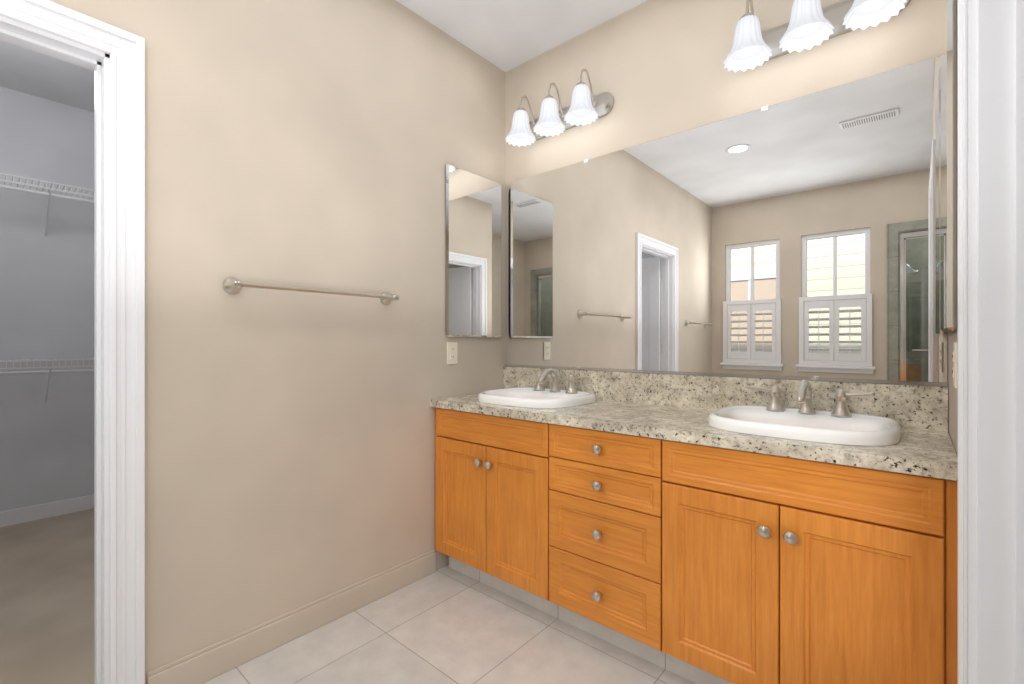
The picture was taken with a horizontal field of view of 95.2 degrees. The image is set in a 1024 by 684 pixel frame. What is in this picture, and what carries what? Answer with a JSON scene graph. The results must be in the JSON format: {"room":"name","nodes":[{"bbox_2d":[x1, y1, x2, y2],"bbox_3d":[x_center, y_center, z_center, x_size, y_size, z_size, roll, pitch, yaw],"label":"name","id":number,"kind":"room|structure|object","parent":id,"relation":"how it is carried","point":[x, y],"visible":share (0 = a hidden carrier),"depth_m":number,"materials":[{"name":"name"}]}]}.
{"room":"bathroom","nodes":[
{"label":"bathroom","id":0,"kind":"room"},
{"bbox_2d":[0,508,93,683],"bbox_3d":[-2.436,1.187,2.014,2.620,0.054,2.500,0,0,41],"label":"floor","id":1,"kind":"structure","parent":0,"point":[46,600],"depth_m":2.10,"materials":[{"name":"beige carpet"}]},
{"bbox_2d":[0,494,93,526],"bbox_3d":[-3.335,1.114,2.784,0.012,0.100,2.190,0,0,41],"label":"baseboard","id":2,"kind":"structure","parent":1,"relation":"on","point":[34,512],"depth_m":3.07,"materials":[{"name":"white"}]},
{"bbox_2d":[0,86,93,511],"bbox_3d":[-1.534,-0.221,1.247,0.012,2.770,2.220,0,0,41],"label":"wall","id":3,"kind":"structure","parent":0,"point":[47,312],"depth_m":1.39,"materials":[{"name":"white paint"}]},
{"bbox_2d":[0,173,93,402],"bbox_3d":[-3.220,-0.296,2.690,0.306,1.391,2.222,0,0,41],"label":"wire closet shelf","id":4,"kind":"object","parent":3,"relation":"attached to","point":[49,194],"visible":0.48,"depth_m":2.93,"materials":[{"name":"white metal"}]},
{"bbox_2d":[49,0,504,683],"bbox_3d":[-1.304,-0.221,1.412,0.120,2.770,3.970,0,0,41],"label":"wall","id":5,"kind":"structure","parent":0,"point":[289,436],"depth_m":1.83,"materials":[{"name":"beige paint"}]},
{"bbox_2d":[0,0,144,683],"bbox_3d":[-1.510,0.106,1.173,0.164,2.116,0.912,0,0,41],"label":"door frame","id":6,"kind":"structure","parent":5,"relation":"attached to","point":[112,57],"depth_m":1.43,"materials":[{"name":"white wood"}]},
{"bbox_2d":[147,549,435,683],"bbox_3d":[-0.772,1.107,1.927,0.012,0.114,1.175,0,0,41],"label":"baseboard","id":7,"kind":"structure","parent":5,"relation":"attached to","point":[206,664],"depth_m":1.79,"materials":[{"name":"beige paint"}]},
{"bbox_2d":[223,277,398,304],"bbox_3d":[-0.760,-0.201,1.886,0.082,0.060,0.699,0,0,41],"label":"towel rail","id":8,"kind":"object","parent":5,"relation":"attached to","point":[232,285],"visible":1,"depth_m":1.77,"materials":[{"name":"silver metal"}]},
{"bbox_2d":[447,342,456,363],"bbox_3d":[-0.314,0.059,2.459,0.008,0.116,0.072,0,0,41],"label":"electrical outlet","id":9,"kind":"object","parent":5,"relation":"attached to","point":[451,352],"visible":1,"depth_m":2.45,"materials":[{"name":"beige plastic"}]},
{"bbox_2d":[450,346,454,359],"bbox_3d":[-0.312,0.059,2.457,0.002,0.066,0.032,0,0,41],"label":"receptacle","id":10,"kind":"object","parent":9,"relation":"attached to","point":[452,348],"depth_m":2.45,"materials":[{"name":"beige plastic"}]},
{"bbox_2d":[446,163,500,336],"bbox_3d":[-0.202,-0.478,2.578,0.020,0.902,0.425,0,0,41],"label":"medicine cabinet mirror","id":11,"kind":"object","parent":5,"relation":"attached to","point":[473,254],"visible":0.96,"depth_m":2.55,"materials":[{"name":"silver metal"}]},
{"bbox_2d":[0,0,646,111],"bbox_3d":[-0.672,-1.656,0.522,7.400,0.100,5.650,0,0,41],"label":"ceiling","id":12,"kind":"structure","parent":0,"point":[505,35],"depth_m":2.44,"materials":[{"name":"white paint"}]},
{"bbox_2d":[202,565,695,683],"bbox_3d":[-0.098,1.189,0.369,3.070,0.050,3.970,0,0,41],"label":"floor","id":13,"kind":"structure","parent":0,"point":[447,624],"depth_m":1.77,"materials":[{"name":"beige tile"}]},
{"bbox_2d":[430,367,957,683],"bbox_3d":[0.498,0.649,1.929,1.926,1.030,0.586,0,0,41],"label":"bathroom vanity","id":14,"kind":"object","parent":13,"relation":"on","point":[697,529],"visible":1,"depth_m":1.54,"materials":[{"name":"brown wood"}]},
{"bbox_2d":[477,387,595,427],"bbox_3d":[0.108,0.329,2.296,0.530,0.160,0.450,0,0,41],"label":"sink","id":15,"kind":"object","parent":14,"relation":"in","point":[537,398],"depth_m":2.19,"materials":[{"name":"ceramic"}]},
{"bbox_2d":[524,368,586,393],"bbox_3d":[0.188,0.196,2.389,0.392,0.124,0.166,0,0,41],"label":"faucet","id":16,"kind":"object","parent":14,"relation":"on","point":[539,389],"depth_m":2.41,"materials":[{"name":"silver metal"}]},
{"bbox_2d":[708,405,900,471],"bbox_3d":[0.955,0.329,1.564,0.530,0.160,0.450,0,0,41],"label":"sink","id":17,"kind":"object","parent":14,"relation":"in","point":[837,427],"depth_m":1.51,"materials":[{"name":"ceramic"}]},
{"bbox_2d":[747,379,874,417],"bbox_3d":[1.035,0.196,1.657,0.392,0.124,0.166,0,0,41],"label":"faucet","id":18,"kind":"object","parent":14,"relation":"on","point":[775,409],"depth_m":1.68,"materials":[{"name":"silver metal"}]},
{"bbox_2d":[505,0,948,431],"bbox_3d":[0.730,-0.221,2.198,2.170,2.770,0.120,0,0,41],"label":"wall","id":19,"kind":"structure","parent":0,"point":[656,69],"depth_m":2.10,"materials":[{"name":"beige paint"}]},
{"bbox_2d":[505,69,613,146],"bbox_3d":[0.212,-1.210,2.409,0.570,0.255,0.236,0,0,41],"label":"sconce","id":20,"kind":"object","parent":19,"relation":"attached to","point":[584,108],"visible":1,"depth_m":2.35,"materials":[{"name":"white glass"}]},
{"bbox_2d":[505,56,946,382],"bbox_3d":[0.688,-0.402,2.149,1.922,1.068,0.006,0,0,41],"label":"wall mirror","id":21,"kind":"object","parent":19,"relation":"attached to","point":[800,236],"visible":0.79,"depth_m":1.89,"materials":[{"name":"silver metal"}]},
{"bbox_2d":[505,364,946,386],"bbox_3d":[0.687,0.139,2.148,1.922,0.012,0.010,0,0,41],"label":"channel","id":22,"kind":"object","parent":19,"relation":"attached to","point":[942,384],"visible":1,"depth_m":1.88,"materials":[{"name":"silver metal"}]},
{"bbox_2d":[761,105,767,111],"bbox_3d":[1.011,-0.933,1.869,0.025,0.018,0.008,0,0,41],"label":"clip","id":23,"kind":"object","parent":19,"relation":"attached to","point":[763,108],"depth_m":1.87,"materials":[{"name":"white plastic"}]},
{"bbox_2d":[723,0,909,71],"bbox_3d":[1.059,-1.200,1.677,0.570,0.255,0.236,0,0,41],"label":"sconce","id":24,"kind":"object","parent":19,"relation":"attached to","point":[810,24],"visible":1,"depth_m":1.70,"materials":[{"name":"white glass"}]},
{"bbox_2d":[949,327,957,457],"bbox_3d":[0.845,-0.221,0.763,0.120,2.770,1.900,0,0,41],"label":"wall","id":25,"kind":"structure","parent":0,"point":[953,404],"depth_m":1.36,"materials":[{"name":"beige paint"}]},
{"bbox_2d":[941,0,957,332],"bbox_3d":[1.241,-0.478,1.331,0.020,0.902,0.425,0,0,41],"label":"medicine cabinet mirror","id":26,"kind":"object","parent":25,"relation":"attached to","point":[949,183],"visible":0.98,"depth_m":1.18,"materials":[{"name":"silver metal"}]},
{"bbox_2d":[952,342,957,388],"bbox_3d":[1.139,0.059,1.203,0.008,0.116,0.072,0,0,41],"label":"electrical outlet","id":27,"kind":"object","parent":25,"relation":"attached to","point":[955,364],"visible":0.98,"depth_m":1.18,"materials":[{"name":"beige plastic"}]},
{"bbox_2d":[952,352,954,377],"bbox_3d":[1.137,0.059,1.204,0.002,0.066,0.032,0,0,41],"label":"receptacle","id":28,"kind":"object","parent":27,"relation":"attached to","point":[953,353],"depth_m":1.19,"materials":[{"name":"beige plastic"}]},
{"bbox_2d":[958,0,1023,683],"bbox_3d":[0.590,0.106,0.468,0.164,2.116,0.912,0,0,41],"label":"door frame","id":29,"kind":"structure","parent":25,"relation":"attached to","point":[990,341],"depth_m":0.77,"materials":[{"name":"white wood"}]}
]}

